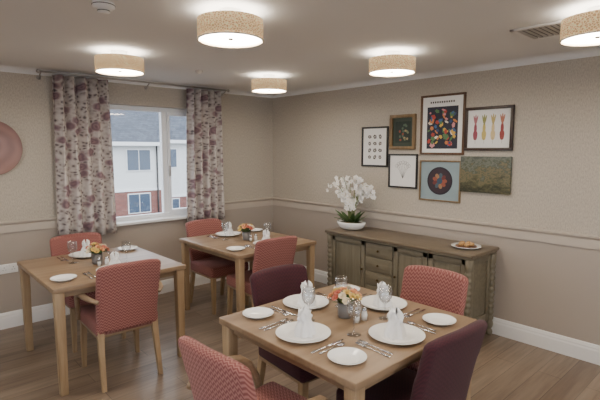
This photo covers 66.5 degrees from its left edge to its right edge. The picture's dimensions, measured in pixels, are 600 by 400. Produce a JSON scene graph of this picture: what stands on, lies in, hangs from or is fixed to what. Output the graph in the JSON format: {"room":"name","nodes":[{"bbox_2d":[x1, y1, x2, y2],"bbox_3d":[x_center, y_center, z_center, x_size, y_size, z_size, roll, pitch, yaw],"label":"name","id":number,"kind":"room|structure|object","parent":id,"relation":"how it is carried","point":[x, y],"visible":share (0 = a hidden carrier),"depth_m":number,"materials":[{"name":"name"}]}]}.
{"room":"care facility","nodes":[
{"label":"care facility","id":0,"kind":"room"},
{"bbox_2d":[0,71,272,312],"bbox_3d":[-2.676,-0.027,4.398,6.600,2.400,0.300,-6,8,-42],"label":"wall","id":1,"kind":"structure","parent":0,"point":[27,191],"depth_m":4.50,"materials":[{"name":"paint"}]},
{"bbox_2d":[0,263,17,273],"bbox_3d":[-2.694,0.634,4.238,0.147,0.087,0.015,-6,8,-42],"label":"wall socket","id":2,"kind":"object","parent":1,"relation":"attached to","point":[6,268],"visible":0.88,"depth_m":4.24,"materials":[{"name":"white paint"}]},
{"bbox_2d":[0,122,22,174],"bbox_3d":[-2.747,-0.463,4.056,0.500,0.500,0.034,-6,8,-42],"label":"wall plate","id":3,"kind":"object","parent":1,"relation":"attached to","point":[11,149],"visible":1,"depth_m":4.15,"materials":[{"name":"pink ceramic"}]},
{"bbox_2d":[0,263,248,329],"bbox_3d":[-2.568,1.104,4.404,6.000,0.150,0.018,-6,8,-42],"label":"baseboard","id":4,"kind":"structure","parent":1,"relation":"attached to","point":[10,319],"depth_m":4.45,"materials":[{"name":"white paint"}]},
{"bbox_2d":[36,69,229,96],"bbox_3d":[-1.664,-1.236,4.920,2.106,0.083,0.118,-6,8,-42],"label":"pole","id":5,"kind":"object","parent":1,"relation":"attached to","point":[38,77],"visible":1,"depth_m":4.73,"materials":[{"name":"metal"}]},
{"bbox_2d":[52,75,116,235],"bbox_3d":[-2.124,-0.413,4.524,0.567,1.560,0.102,-6,8,-42],"label":"curtain","id":6,"kind":"object","parent":5,"relation":"hanging from","point":[85,188],"visible":0.98,"depth_m":4.51,"materials":[{"name":"fabric"}]},
{"bbox_2d":[186,88,224,221],"bbox_3d":[-1.123,-0.519,5.442,0.502,1.550,0.102,-6,8,-42],"label":"curtain","id":7,"kind":"object","parent":5,"relation":"hanging from","point":[204,142],"visible":0.91,"depth_m":5.42,"materials":[{"name":"fabric"}]},
{"bbox_2d":[0,197,272,232],"bbox_3d":[-2.564,0.237,4.305,6.000,0.105,0.030,-6,8,-42],"label":"trim","id":8,"kind":"structure","parent":1,"relation":"attached to","point":[50,222],"depth_m":4.41,"materials":[{"name":"paint"}]},
{"bbox_2d":[110,104,186,221],"bbox_3d":[-1.746,-0.411,5.151,1.320,1.260,0.100,-6,8,-42],"label":"window","id":9,"kind":"structure","parent":1,"relation":"in","point":[164,113],"depth_m":5.30,"materials":[{"name":"white plastic"}]},
{"bbox_2d":[116,215,186,226],"bbox_3d":[-1.698,0.232,5.170,1.440,0.030,0.150,-6,8,-42],"label":"window sill","id":10,"kind":"structure","parent":1,"relation":"attached to","point":[178,217],"depth_m":5.15,"materials":[{"name":"white paint"}]},
{"bbox_2d":[0,0,599,90],"bbox_3d":[-0.269,-0.987,1.669,6.600,0.100,7.400,-6,8,-42],"label":"ceiling","id":11,"kind":"structure","parent":0,"point":[307,43],"depth_m":3.04,"materials":[{"name":"paint"}]},
{"bbox_2d":[91,0,114,13],"bbox_3d":[-1.012,-0.989,2.361,0.115,0.047,0.115,-6,8,-42],"label":"smoke detector","id":12,"kind":"object","parent":11,"relation":"attached to","point":[102,6],"visible":1,"depth_m":2.33,"materials":[{"name":"white plastic"}]},
{"bbox_2d":[94,50,144,76],"bbox_3d":[-1.384,-1.058,3.514,0.360,0.160,0.360,-6,8,-42],"label":"ceiling lamp","id":13,"kind":"object","parent":11,"relation":"attached to","point":[117,62],"depth_m":3.40,"materials":[{"name":"beige fabric"}]},
{"bbox_2d":[197,7,263,47],"bbox_3d":[-0.378,-0.946,2.489,0.360,0.160,0.360,-6,8,-42],"label":"ceiling lamp","id":14,"kind":"object","parent":11,"relation":"attached to","point":[228,27],"depth_m":2.37,"materials":[{"name":"beige fabric"}]},
{"bbox_2d":[251,74,286,93],"bbox_3d":[-0.312,-1.180,4.632,0.360,0.160,0.360,-6,8,-42],"label":"ceiling lamp","id":15,"kind":"object","parent":11,"relation":"attached to","point":[268,84],"depth_m":4.51,"materials":[{"name":"beige fabric"}]},
{"bbox_2d":[368,51,415,76],"bbox_3d":[0.712,-1.061,3.543,0.360,0.160,0.360,-6,8,-42],"label":"ceiling lamp","id":16,"kind":"object","parent":11,"relation":"attached to","point":[393,63],"depth_m":3.42,"materials":[{"name":"beige fabric"}]},
{"bbox_2d":[510,20,561,40],"bbox_3d":[1.563,-1.062,2.868,0.350,0.012,0.350,-6,8,-42],"label":"ceiling vent","id":17,"kind":"object","parent":11,"relation":"in","point":[551,29],"depth_m":2.88,"materials":[{"name":"beige metal"}]},
{"bbox_2d":[559,5,599,46],"bbox_3d":[1.595,-0.941,2.445,0.360,0.160,0.360,-6,8,-42],"label":"ceiling lamp","id":18,"kind":"object","parent":11,"relation":"attached to","point":[581,29],"depth_m":2.40,"materials":[{"name":"beige fabric"}]},
{"bbox_2d":[0,279,599,399],"bbox_3d":[-0.269,1.498,1.940,6.600,0.100,7.400,-6,8,-42],"label":"floor","id":19,"kind":"structure","parent":0,"point":[505,368],"depth_m":3.51,"materials":[{"name":"brown wood"}]},
{"bbox_2d":[49,232,125,352],"bbox_3d":[-1.882,0.771,4.050,0.459,0.893,0.577,-6,8,-42],"label":"dining chair","id":20,"kind":"object","parent":19,"relation":"on","point":[58,245],"visible":0.34,"depth_m":4.06,"materials":[{"name":"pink fabric"}]},
{"bbox_2d":[17,245,185,396],"bbox_3d":[-1.600,0.878,3.709,0.960,0.750,1.030,-6,8,-42],"label":"dining table","id":21,"kind":"object","parent":19,"relation":"on","point":[41,270],"visible":0.81,"depth_m":3.58,"materials":[{"name":"brown wood"}]},
{"bbox_2d":[50,274,76,281],"bbox_3d":[-1.644,0.547,3.187,0.170,0.021,0.170,-6,8,-42],"label":"plate","id":22,"kind":"object","parent":21,"relation":"on","point":[63,277],"visible":1,"depth_m":3.21,"materials":[{"name":"white ceramic"}]},
{"bbox_2d":[68,251,90,257],"bbox_3d":[-1.827,0.468,3.912,0.270,0.021,0.270,-6,8,-42],"label":"dinner plate","id":23,"kind":"object","parent":21,"relation":"on","point":[74,254],"visible":0.46,"depth_m":3.89,"materials":[{"name":"white ceramic"}]},
{"bbox_2d":[79,239,90,256],"bbox_3d":[-1.822,0.403,3.896,0.108,0.143,0.110,-6,8,-42],"label":"napkin","id":24,"kind":"object","parent":23,"relation":"on","point":[82,253],"visible":0.74,"depth_m":3.87,"materials":[{"name":"white fabric"}]},
{"bbox_2d":[84,242,109,263],"bbox_3d":[-1.614,0.418,3.647,0.188,0.176,0.193,-3,7,-26],"label":"flower arrangement","id":25,"kind":"object","parent":21,"relation":"on","point":[97,251],"visible":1,"depth_m":3.62,"materials":[{"name":"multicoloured plant"}]},
{"bbox_2d":[97,257,101,265],"bbox_3d":[-1.565,0.481,3.568,0.034,0.069,0.034,-6,8,-42],"label":"salt shaker","id":26,"kind":"object","parent":21,"relation":"on","point":[98,258],"visible":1,"depth_m":3.56,"materials":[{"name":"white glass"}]},
{"bbox_2d":[105,256,108,264],"bbox_3d":[-1.521,0.477,3.609,0.034,0.069,0.034,-6,8,-42],"label":"pepper shaker","id":27,"kind":"object","parent":21,"relation":"on","point":[106,257],"visible":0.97,"depth_m":3.60,"materials":[{"name":"ceramic"}]},
{"bbox_2d":[118,246,136,250],"bbox_3d":[-1.563,0.441,4.155,0.170,0.021,0.170,-6,8,-42],"label":"plate","id":28,"kind":"object","parent":21,"relation":"on","point":[124,248],"visible":0.99,"depth_m":4.18,"materials":[{"name":"white ceramic"}]},
{"bbox_3d":[-1.380,0.520,3.430,0.270,0.021,0.270,-6,8,-42],"label":"dinner plate","id":29,"kind":"object","parent":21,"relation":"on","visible":0},
{"bbox_2d":[109,251,120,264],"bbox_3d":[-1.385,0.454,3.432,0.108,0.143,0.110,-6,8,-42],"label":"napkin","id":30,"kind":"object","parent":29,"relation":"on","point":[114,259],"visible":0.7,"depth_m":3.41,"materials":[{"name":"white fabric"}]},
{"bbox_2d":[74,259,162,392],"bbox_3d":[-1.326,0.844,3.387,0.588,0.893,0.577,-5,8,-39],"label":"dining chair","id":31,"kind":"object","parent":19,"relation":"on","point":[126,293],"visible":0.98,"depth_m":3.19,"materials":[{"name":"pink fabric"}]},
{"bbox_2d":[185,218,248,314],"bbox_3d":[-0.899,0.677,4.911,0.459,0.893,0.577,-6,8,-42],"label":"dining chair","id":32,"kind":"object","parent":19,"relation":"on","point":[210,266],"visible":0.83,"depth_m":4.88,"materials":[{"name":"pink fabric"}]},
{"bbox_2d":[179,230,315,338],"bbox_3d":[-0.536,0.774,4.659,0.940,0.750,1.050,-6,8,-42],"label":"dining table","id":33,"kind":"object","parent":19,"relation":"on","point":[217,246],"visible":0.68,"depth_m":4.50,"materials":[{"name":"brown wood"}]},
{"bbox_2d":[215,231,240,236],"bbox_3d":[-0.763,0.364,4.862,0.270,0.021,0.270,-6,8,-42],"label":"dinner plate","id":34,"kind":"object","parent":33,"relation":"on","point":[222,232],"visible":0.67,"depth_m":4.88,"materials":[{"name":"white ceramic"}]},
{"bbox_2d":[224,222,233,235],"bbox_3d":[-0.758,0.300,4.845,0.108,0.143,0.110,-6,8,-42],"label":"napkin","id":35,"kind":"object","parent":34,"relation":"on","point":[229,232],"visible":1,"depth_m":4.82,"materials":[{"name":"white fabric"}]},
{"bbox_2d":[226,246,244,250],"bbox_3d":[-0.580,0.443,4.137,0.170,0.021,0.170,-6,8,-42],"label":"plate","id":36,"kind":"object","parent":33,"relation":"on","point":[231,248],"visible":1,"depth_m":4.17,"materials":[{"name":"white ceramic"}]},
{"bbox_2d":[237,223,254,239],"bbox_3d":[-0.539,0.317,4.608,0.188,0.169,0.193,5,8,40],"label":"flower arrangement","id":37,"kind":"object","parent":33,"relation":"on","point":[244,228],"visible":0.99,"depth_m":4.58,"materials":[{"name":"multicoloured plant"}]},
{"bbox_2d":[249,228,262,231],"bbox_3d":[-0.498,0.338,5.104,0.170,0.021,0.170,-6,8,-42],"label":"plate","id":38,"kind":"object","parent":33,"relation":"on","point":[255,229],"visible":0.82,"depth_m":5.13,"materials":[{"name":"white ceramic"}]},
{"bbox_3d":[-0.315,0.417,4.379,0.270,0.021,0.270,-6,8,-42],"label":"dinner plate","id":39,"kind":"object","parent":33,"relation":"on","visible":0},
{"bbox_2d":[262,229,269,239],"bbox_3d":[-0.320,0.350,4.381,0.108,0.143,0.110,-6,8,-42],"label":"napkin","id":40,"kind":"object","parent":39,"relation":"on","point":[266,234],"visible":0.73,"depth_m":4.36,"materials":[{"name":"white fabric"}]},
{"bbox_2d":[178,335,329,399],"bbox_3d":[-0.179,0.995,2.005,0.588,0.893,0.577,6,9,44],"label":"dining chair","id":41,"kind":"object","parent":19,"relation":"on","point":[212,375],"visible":1,"depth_m":1.79,"materials":[{"name":"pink fabric"}]},
{"bbox_2d":[226,236,296,314],"bbox_3d":[-0.350,0.748,4.269,0.459,0.893,0.577,-5,8,-38],"label":"dining chair","id":42,"kind":"object","parent":19,"relation":"on","point":[271,252],"visible":0.44,"depth_m":4.04,"materials":[{"name":"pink fabric"}]},
{"bbox_2d":[250,264,318,398],"bbox_3d":[0.011,0.902,2.851,0.459,0.893,0.577,-5,8,-38],"label":"dining chair","id":43,"kind":"object","parent":19,"relation":"on","point":[268,285],"visible":0.41,"depth_m":2.88,"materials":[{"name":"fabric"}]},
{"bbox_2d":[219,282,476,399],"bbox_3d":[0.255,1.009,2.502,1.000,0.750,0.970,-6,8,-42],"label":"dining table","id":44,"kind":"object","parent":19,"relation":"on","point":[355,379],"visible":0.58,"depth_m":2.22,"materials":[{"name":"brown wood"}]},
{"bbox_2d":[242,307,273,318],"bbox_3d":[-0.229,0.622,2.498,0.170,0.021,0.170,-6,8,-42],"label":"plate","id":45,"kind":"object","parent":44,"relation":"on","point":[254,312],"visible":1,"depth_m":2.52,"materials":[{"name":"white ceramic"}]},
{"bbox_2d":[259,318,288,328],"bbox_3d":[-0.135,0.641,2.374,0.197,0.008,0.019,-6,8,-42],"label":"fork","id":46,"kind":"object","parent":44,"relation":"on","point":[283,320],"visible":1,"depth_m":2.39,"materials":[{"name":"metal"}]},
{"bbox_2d":[265,319,293,329],"bbox_3d":[-0.108,0.643,2.358,0.197,0.008,0.019,-6,8,-42],"label":"fork","id":47,"kind":"object","parent":44,"relation":"on","point":[288,321],"visible":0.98,"depth_m":2.38,"materials":[{"name":"metal"}]},
{"bbox_2d":[271,306,296,315],"bbox_3d":[-0.093,0.621,2.571,0.019,0.006,0.215,-6,8,-42],"label":"table knife","id":48,"kind":"object","parent":44,"relation":"on","point":[271,306],"visible":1,"depth_m":2.56,"materials":[{"name":"metal"}]},
{"bbox_2d":[276,321,330,342],"bbox_3d":[0.016,0.651,2.235,0.270,0.021,0.270,-6,8,-42],"label":"dinner plate","id":49,"kind":"object","parent":44,"relation":"on","point":[285,332],"visible":0.73,"depth_m":2.23,"materials":[{"name":"white ceramic"}]},
{"bbox_2d":[294,305,315,338],"bbox_3d":[0.025,0.585,2.232,0.110,0.143,0.108,-6,8,-42],"label":"napkin","id":50,"kind":"object","parent":49,"relation":"on","point":[304,327],"visible":1,"depth_m":2.21,"materials":[{"name":"white fabric"}]},
{"bbox_2d":[283,294,328,308],"bbox_3d":[0.034,0.602,2.684,0.270,0.021,0.270,-6,8,-42],"label":"dinner plate","id":51,"kind":"object","parent":44,"relation":"on","point":[291,301],"visible":0.64,"depth_m":2.70,"materials":[{"name":"white ceramic"}]},
{"bbox_2d":[297,280,315,306],"bbox_3d":[0.039,0.537,2.668,0.108,0.143,0.110,-6,8,-42],"label":"napkin","id":52,"kind":"object","parent":51,"relation":"on","point":[307,295],"visible":0.98,"depth_m":2.64,"materials":[{"name":"white fabric"}]},
{"bbox_2d":[311,339,342,352],"bbox_3d":[0.130,0.672,2.109,0.215,0.006,0.019,-6,8,-42],"label":"table knife","id":53,"kind":"object","parent":44,"relation":"on","point":[338,341],"visible":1,"depth_m":2.11,"materials":[{"name":"metal"}]},
{"bbox_2d":[318,342,344,353],"bbox_3d":[0.146,0.673,2.084,0.165,0.008,0.030,-6,8,-42],"label":"spoon","id":54,"kind":"object","parent":44,"relation":"on","point":[341,343],"visible":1,"depth_m":2.10,"materials":[{"name":"metal"}]},
{"bbox_2d":[327,285,361,318],"bbox_3d":[0.250,0.550,2.478,0.193,0.168,0.188,5,8,38],"label":"flower arrangement","id":55,"kind":"object","parent":44,"relation":"on","point":[345,310],"visible":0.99,"depth_m":2.45,"materials":[{"name":"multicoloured plant"}]},
{"bbox_2d":[333,285,359,292],"bbox_3d":[0.298,0.575,2.927,0.170,0.021,0.170,-6,8,-42],"label":"plate","id":56,"kind":"object","parent":44,"relation":"on","point":[337,286],"visible":0.23,"depth_m":2.98,"materials":[{"name":"white ceramic"}]},
{"bbox_2d":[327,347,366,364],"bbox_3d":[0.203,0.679,1.974,0.170,0.021,0.170,-6,8,-42],"label":"plate","id":57,"kind":"object","parent":44,"relation":"on","point":[340,355],"visible":1,"depth_m":1.99,"materials":[{"name":"white ceramic"}]},
{"bbox_2d":[354,310,359,322],"bbox_3d":[0.298,0.609,2.397,0.034,0.069,0.034,-6,8,-42],"label":"salt shaker","id":58,"kind":"object","parent":44,"relation":"on","point":[356,320],"visible":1,"depth_m":2.39,"materials":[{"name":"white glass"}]},
{"bbox_2d":[361,307,367,320],"bbox_3d":[0.342,0.605,2.437,0.034,0.069,0.034,-6,8,-42],"label":"pepper shaker","id":59,"kind":"object","parent":44,"relation":"on","point":[364,314],"visible":1,"depth_m":2.42,"materials":[{"name":"ceramic"}]},
{"bbox_2d":[356,342,389,356],"bbox_3d":[0.328,0.675,2.067,0.019,0.008,0.197,-6,8,-42],"label":"fork","id":60,"kind":"object","parent":44,"relation":"on","point":[358,343],"visible":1,"depth_m":2.08,"materials":[{"name":"metal"}]},
{"bbox_2d":[358,339,392,354],"bbox_3d":[0.344,0.672,2.095,0.019,0.008,0.197,-6,8,-42],"label":"fork","id":61,"kind":"object","parent":44,"relation":"on","point":[360,340],"visible":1,"depth_m":2.11,"materials":[{"name":"metal"}]},
{"bbox_2d":[360,295,406,309],"bbox_3d":[0.486,0.604,2.666,0.270,0.021,0.270,-6,8,-42],"label":"dinner plate","id":62,"kind":"object","parent":44,"relation":"on","point":[367,301],"visible":0.69,"depth_m":2.68,"materials":[{"name":"white ceramic"}]},
{"bbox_2d":[373,281,391,307],"bbox_3d":[0.477,0.539,2.654,0.110,0.143,0.108,-6,8,-42],"label":"napkin","id":63,"kind":"object","parent":62,"relation":"on","point":[383,300],"visible":1,"depth_m":2.62,"materials":[{"name":"white fabric"}]},
{"bbox_2d":[369,323,425,344],"bbox_3d":[0.468,0.653,2.216,0.270,0.021,0.270,-6,8,-42],"label":"dinner plate","id":64,"kind":"object","parent":44,"relation":"on","point":[415,335],"visible":0.71,"depth_m":2.21,"materials":[{"name":"white ceramic"}]},
{"bbox_2d":[384,307,406,339],"bbox_3d":[0.463,0.587,2.218,0.108,0.143,0.110,-6,8,-42],"label":"napkin","id":65,"kind":"object","parent":64,"relation":"on","point":[395,329],"visible":1,"depth_m":2.19,"materials":[{"name":"white fabric"}]},
{"bbox_2d":[403,322,435,333],"bbox_3d":[0.595,0.648,2.331,0.019,0.006,0.215,-6,8,-42],"label":"table knife","id":66,"kind":"object","parent":44,"relation":"on","point":[403,322],"visible":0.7,"depth_m":2.30,"materials":[{"name":"metal"}]},
{"bbox_2d":[407,321,435,330],"bbox_3d":[0.620,0.645,2.347,0.030,0.008,0.165,-6,8,-42],"label":"spoon","id":67,"kind":"object","parent":44,"relation":"on","point":[409,322],"visible":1,"depth_m":2.37,"materials":[{"name":"metal"}]},
{"bbox_2d":[422,313,455,325],"bbox_3d":[0.730,0.632,2.403,0.170,0.021,0.170,-6,8,-42],"label":"plate","id":68,"kind":"object","parent":44,"relation":"on","point":[438,319],"visible":1,"depth_m":2.42,"materials":[{"name":"white ceramic"}]},
{"bbox_2d":[336,320,486,399],"bbox_3d":[0.530,0.973,2.209,0.459,0.893,0.577,-5,8,-39],"label":"dining chair","id":69,"kind":"object","parent":19,"relation":"on","point":[447,362],"visible":0.88,"depth_m":1.97,"materials":[{"name":"fabric"}]},
{"bbox_2d":[325,226,498,334],"bbox_3d":[1.010,0.765,4.512,0.500,0.800,1.660,-6,8,-42],"label":"sideboard","id":70,"kind":"object","parent":19,"relation":"on","point":[367,256],"visible":0.75,"depth_m":4.32,"materials":[{"name":"brown wood"}]},
{"bbox_2d":[326,175,375,229],"bbox_3d":[0.577,0.018,4.924,0.382,0.595,0.586,-6,8,-42],"label":"potted orchid","id":71,"kind":"object","parent":70,"relation":"on","point":[352,221],"visible":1,"depth_m":4.88,"materials":[{"name":"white plant"}]},
{"bbox_2d":[451,241,480,248],"bbox_3d":[1.453,0.392,4.006,0.250,0.051,0.250,-6,8,-42],"label":"plate","id":72,"kind":"object","parent":70,"relation":"on","point":[463,245],"visible":1,"depth_m":3.96,"materials":[{"name":"white ceramic"}]},
{"bbox_2d":[400,265,468,371],"bbox_3d":[0.704,0.905,2.823,0.459,0.893,0.577,6,9,44],"label":"dining chair","id":73,"kind":"object","parent":19,"relation":"on","point":[438,288],"visible":0.25,"depth_m":2.92,"materials":[{"name":"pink fabric"}]},
{"bbox_2d":[273,56,599,344],"bbox_3d":[2.046,0.024,3.928,0.300,2.400,6.800,-6,8,-42],"label":"wall","id":74,"kind":"structure","parent":0,"point":[553,288],"depth_m":3.97,"materials":[{"name":"paint"}]},
{"bbox_2d":[0,47,599,97],"bbox_3d":[-0.269,-0.910,1.677,6.000,0.055,6.800,-6,8,-42],"label":"trim","id":75,"kind":"structure","parent":74,"relation":"attached to","point":[595,51],"depth_m":4.37,"materials":[{"name":"paint"}]},
{"bbox_2d":[361,126,388,166],"bbox_3d":[0.811,-0.578,4.970,0.022,0.430,0.355,-6,8,-42],"label":"print","id":76,"kind":"object","parent":74,"relation":"attached to","point":[375,140],"depth_m":4.97},
{"bbox_2d":[389,114,416,149],"bbox_3d":[1.050,-0.696,4.690,0.030,0.355,0.310,-6,8,-42],"label":"painting","id":77,"kind":"object","parent":74,"relation":"attached to","point":[402,128],"depth_m":4.69},
{"bbox_2d":[388,154,417,188],"bbox_3d":[1.060,-0.300,4.729,0.022,0.350,0.350,-6,8,-42],"label":"line drawing","id":78,"kind":"object","parent":74,"relation":"attached to","point":[402,168],"depth_m":4.72,"materials":[{"name":"white paper"}]},
{"bbox_2d":[273,197,599,249],"bbox_3d":[1.925,0.287,3.844,0.030,0.105,6.800,-6,8,-42],"label":"trim","id":79,"kind":"structure","parent":74,"relation":"attached to","point":[525,233],"depth_m":4.26,"materials":[{"name":"paint"}]},
{"bbox_2d":[419,160,460,202],"bbox_3d":[1.348,-0.184,4.427,0.022,0.395,0.440,-6,8,-42],"label":"painting","id":80,"kind":"object","parent":74,"relation":"attached to","point":[439,180],"depth_m":4.42},
{"bbox_2d":[419,92,466,154],"bbox_3d":[1.353,-0.718,4.364,0.022,0.570,0.465,-6,8,-42],"label":"framed piece","id":81,"kind":"object","parent":74,"relation":"attached to","point":[442,120],"visible":1,"depth_m":4.36,"materials":[{"name":"multicoloured paper"}]},
{"bbox_2d":[293,263,599,364],"bbox_3d":[1.929,1.154,3.943,0.018,0.150,6.800,-6,8,-42],"label":"baseboard","id":82,"kind":"structure","parent":74,"relation":"attached to","point":[578,349],"depth_m":3.82,"materials":[{"name":"white paint"}]},
{"bbox_2d":[460,156,512,194],"bbox_3d":[1.650,-0.225,4.088,0.030,0.325,0.460,-6,8,-42],"label":"canvas","id":83,"kind":"object","parent":74,"relation":"attached to","point":[478,174],"visible":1,"depth_m":4.06,"materials":[{"name":"fabric"}]},
{"bbox_2d":[464,105,514,150],"bbox_3d":[1.659,-0.629,4.034,0.030,0.385,0.435,-6,8,-42],"label":"print","id":84,"kind":"object","parent":74,"relation":"attached to","point":[488,128],"depth_m":4.03},
{"label":"outside","id":85,"kind":"structure","parent":0,"visible":0},
{"bbox_3d":[-0.370,7.021,7.103,120.000,0.200,120.000,-6,8,-42],"label":"ground","id":86,"kind":"structure","parent":85,"visible":0},
{"bbox_2d":[110,110,161,216],"bbox_3d":[-13.124,-0.854,29.937,5.400,10.500,8.880,-6,8,-42],"label":"apartment building","id":87,"kind":"structure","parent":86,"relation":"on","point":[135,142],"depth_m":27.67,"materials":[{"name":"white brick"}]},
{"bbox_2d":[139,111,186,207],"bbox_3d":[-10.255,-1.635,35.253,5.900,10.900,8.880,-6,8,-42],"label":"brick house","id":88,"kind":"structure","parent":86,"relation":"on","point":[177,124],"depth_m":31.68,"materials":[{"name":"white paint"}]}
]}

